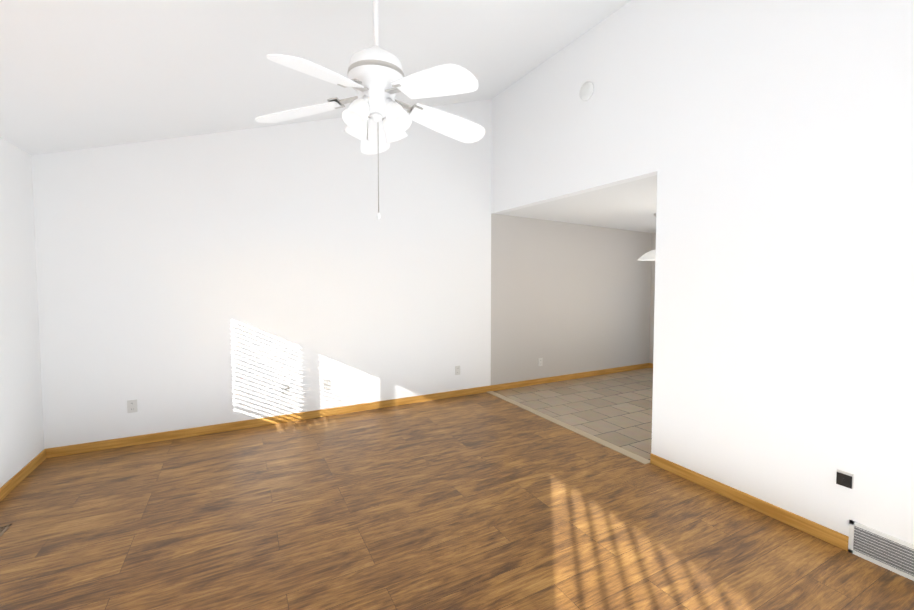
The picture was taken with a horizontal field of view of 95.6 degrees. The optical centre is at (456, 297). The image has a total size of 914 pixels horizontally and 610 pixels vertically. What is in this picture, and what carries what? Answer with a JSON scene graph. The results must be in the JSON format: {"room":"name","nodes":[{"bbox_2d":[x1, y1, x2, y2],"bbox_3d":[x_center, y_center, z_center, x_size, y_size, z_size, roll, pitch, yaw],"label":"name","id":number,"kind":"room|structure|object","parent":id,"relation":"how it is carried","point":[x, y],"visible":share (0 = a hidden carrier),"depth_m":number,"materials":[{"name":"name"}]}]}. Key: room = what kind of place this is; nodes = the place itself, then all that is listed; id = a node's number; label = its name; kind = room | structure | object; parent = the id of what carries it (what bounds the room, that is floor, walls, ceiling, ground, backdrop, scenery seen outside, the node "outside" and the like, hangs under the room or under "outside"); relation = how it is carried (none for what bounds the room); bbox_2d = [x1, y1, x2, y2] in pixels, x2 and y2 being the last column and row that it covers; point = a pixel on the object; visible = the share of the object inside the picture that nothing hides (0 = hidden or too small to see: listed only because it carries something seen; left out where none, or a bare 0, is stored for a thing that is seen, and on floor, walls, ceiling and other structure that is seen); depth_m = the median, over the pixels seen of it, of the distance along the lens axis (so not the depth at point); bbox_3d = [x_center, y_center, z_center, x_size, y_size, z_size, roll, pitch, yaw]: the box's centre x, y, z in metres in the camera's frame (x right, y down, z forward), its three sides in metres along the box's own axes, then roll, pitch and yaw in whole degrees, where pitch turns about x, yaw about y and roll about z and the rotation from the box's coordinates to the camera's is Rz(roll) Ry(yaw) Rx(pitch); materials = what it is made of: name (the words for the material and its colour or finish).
{"room":"empty living room","nodes":[
{"label":"empty living room","id":0,"kind":"room"},
{"bbox_2d":[0,137,44,487],"bbox_3d":[-1.576,0.256,-0.414,0.150,2.653,8.900,-1,3,-28],"label":"wall","id":1,"kind":"structure","parent":0,"point":[21,428],"depth_m":3.23,"materials":[{"name":"white paint"}]},
{"bbox_2d":[0,449,45,501],"bbox_3d":[-1.501,1.537,-0.325,0.014,0.085,8.886,-1,3,-28],"label":"baseboard","id":2,"kind":"structure","parent":1,"relation":"attached to","point":[14,481],"depth_m":3.19,"materials":[{"name":"brown wood"}]},
{"bbox_2d":[0,0,630,154],"bbox_3d":[0.505,-1.841,0.595,4.860,1.638,9.200,-1,3,-28],"label":"ceiling","id":3,"kind":"structure","parent":0,"point":[79,74],"depth_m":2.94,"materials":[{"name":"white paint"}]},
{"bbox_2d":[255,0,484,218],"bbox_3d":[-0.399,-1.128,2.293,1.278,1.398,1.322,-1,3,-28],"label":"ceiling fan","id":4,"kind":"object","parent":3,"relation":"hanging from","point":[377,118],"visible":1,"depth_m":2.18,"materials":[{"name":"white metal"}]},
{"bbox_2d":[31,99,651,448],"bbox_3d":[-0.139,-0.694,5.429,8.190,4.030,0.150,-1,3,-28],"label":"wall","id":5,"kind":"structure","parent":0,"point":[187,282],"depth_m":4.51,"materials":[{"name":"white paint"}]},
{"bbox_2d":[127,399,137,412],"bbox_3d":[-3.040,1.022,3.878,0.074,0.118,0.012,-1,3,-28],"label":"electrical outlet","id":6,"kind":"object","parent":5,"relation":"attached to","point":[131,406],"visible":1,"depth_m":3.88,"materials":[{"name":"white plastic"}]},
{"bbox_2d":[282,383,288,393],"bbox_3d":[-1.858,0.995,4.486,0.074,0.118,0.040,-1,3,-28],"label":"electrical outlet","id":7,"kind":"object","parent":5,"relation":"attached to","point":[285,388],"visible":1,"depth_m":4.50,"materials":[{"name":"white plastic"}]},
{"bbox_2d":[324,379,330,389],"bbox_3d":[-1.476,0.995,4.705,0.074,0.118,0.012,-1,3,-28],"label":"electrical outlet","id":8,"kind":"object","parent":5,"relation":"attached to","point":[327,386],"visible":1,"depth_m":4.70,"materials":[{"name":"white plastic"}]},
{"bbox_2d":[46,363,648,457],"bbox_3d":[-0.101,1.280,5.444,7.890,0.085,0.014,-1,3,-28],"label":"baseboard","id":9,"kind":"structure","parent":5,"relation":"attached to","point":[122,442],"depth_m":4.56,"materials":[{"name":"brown wood"}]},
{"bbox_2d":[455,366,459,374],"bbox_3d":[0.009,0.970,5.490,0.074,0.118,0.012,-1,3,-28],"label":"electrical outlet","id":10,"kind":"object","parent":5,"relation":"attached to","point":[457,370],"visible":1,"depth_m":5.49,"materials":[{"name":"white plastic"}]},
{"bbox_2d":[538,358,542,365],"bbox_3d":[1.238,0.961,6.140,0.074,0.118,0.012,-1,3,-28],"label":"outlet","id":11,"kind":"object","parent":5,"relation":"attached to","point":[540,361],"visible":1,"depth_m":6.14,"materials":[{"name":"white plastic"}]},
{"bbox_2d":[0,368,913,609],"bbox_3d":[1.977,1.558,1.526,8.190,0.120,9.200,-1,3,-28],"label":"floor","id":12,"kind":"structure","parent":0,"point":[483,501],"depth_m":2.63,"materials":[{"name":"brown wood"}]},
{"bbox_2d":[0,524,11,536],"bbox_3d":[-2.804,1.453,2.460,0.115,0.006,0.330,-1,3,-28],"label":"floor vent","id":13,"kind":"object","parent":12,"relation":"in","point":[3,529],"visible":1,"depth_m":2.58,"materials":[{"name":"brown metal"}]},
{"bbox_2d":[487,391,649,463],"bbox_3d":[1.034,1.356,4.624,0.095,0.007,2.530,-1,3,-28],"label":"threshold strip","id":14,"kind":"object","parent":12,"relation":"on","point":[638,458],"depth_m":4.22,"materials":[{"name":"beige wood"}]},
{"bbox_2d":[501,175,656,232],"bbox_3d":[2.769,-1.140,5.109,3.330,0.250,3.400,-1,3,-28],"label":"ceiling","id":15,"kind":"structure","parent":0,"point":[631,205],"depth_m":5.14,"materials":[{"name":"white paint"}]},
{"bbox_2d":[638,213,655,260],"bbox_3d":[2.603,-0.778,5.343,0.500,0.597,0.500,-1,3,-28],"label":"pendant lamp","id":16,"kind":"object","parent":15,"relation":"hanging from","point":[649,255],"visible":0.31,"depth_m":5.28,"materials":[{"name":"white glass"}]},
{"bbox_2d":[649,233,655,362],"bbox_3d":[4.174,0.001,5.904,0.150,2.600,3.400,-1,3,-28],"label":"wall","id":17,"kind":"structure","parent":0,"point":[652,302],"depth_m":7.21,"materials":[{"name":"grey paint"}]},
{"bbox_2d":[491,0,913,544],"bbox_3d":[2.600,-0.530,1.762,0.120,4.030,8.900,-1,3,-28],"label":"wall","id":18,"kind":"structure","parent":0,"point":[769,144],"depth_m":2.73,"materials":[{"name":"white paint"}]},
{"bbox_2d":[579,82,593,100],"bbox_3d":[1.262,-2.019,4.056,0.040,0.170,0.170,-1,3,-28],"label":"smoke detector","id":19,"kind":"object","parent":18,"relation":"attached to","point":[586,91],"visible":1,"depth_m":4.03,"materials":[{"name":"white plastic"}]},
{"bbox_2d":[650,453,848,550],"bbox_3d":[1.945,1.391,2.945,0.014,0.085,1.290,-1,3,-28],"label":"baseboard","id":20,"kind":"structure","parent":18,"relation":"attached to","point":[826,534],"depth_m":2.78,"materials":[{"name":"brown wood"}]},
{"bbox_2d":[836,469,853,488],"bbox_3d":[2.228,1.049,2.383,0.024,0.085,0.075,-1,3,-28],"label":"jack","id":21,"kind":"object","parent":18,"relation":"attached to","point":[844,479],"visible":1,"depth_m":2.38,"materials":[{"name":"black plastic"}]},
{"bbox_2d":[848,520,913,580],"bbox_3d":[2.326,1.374,2.223,0.013,0.185,0.340,-1,3,-28],"label":"air vent","id":22,"kind":"object","parent":18,"relation":"in","point":[887,551],"visible":1,"depth_m":2.25,"materials":[{"name":"white plastic"}]}
]}

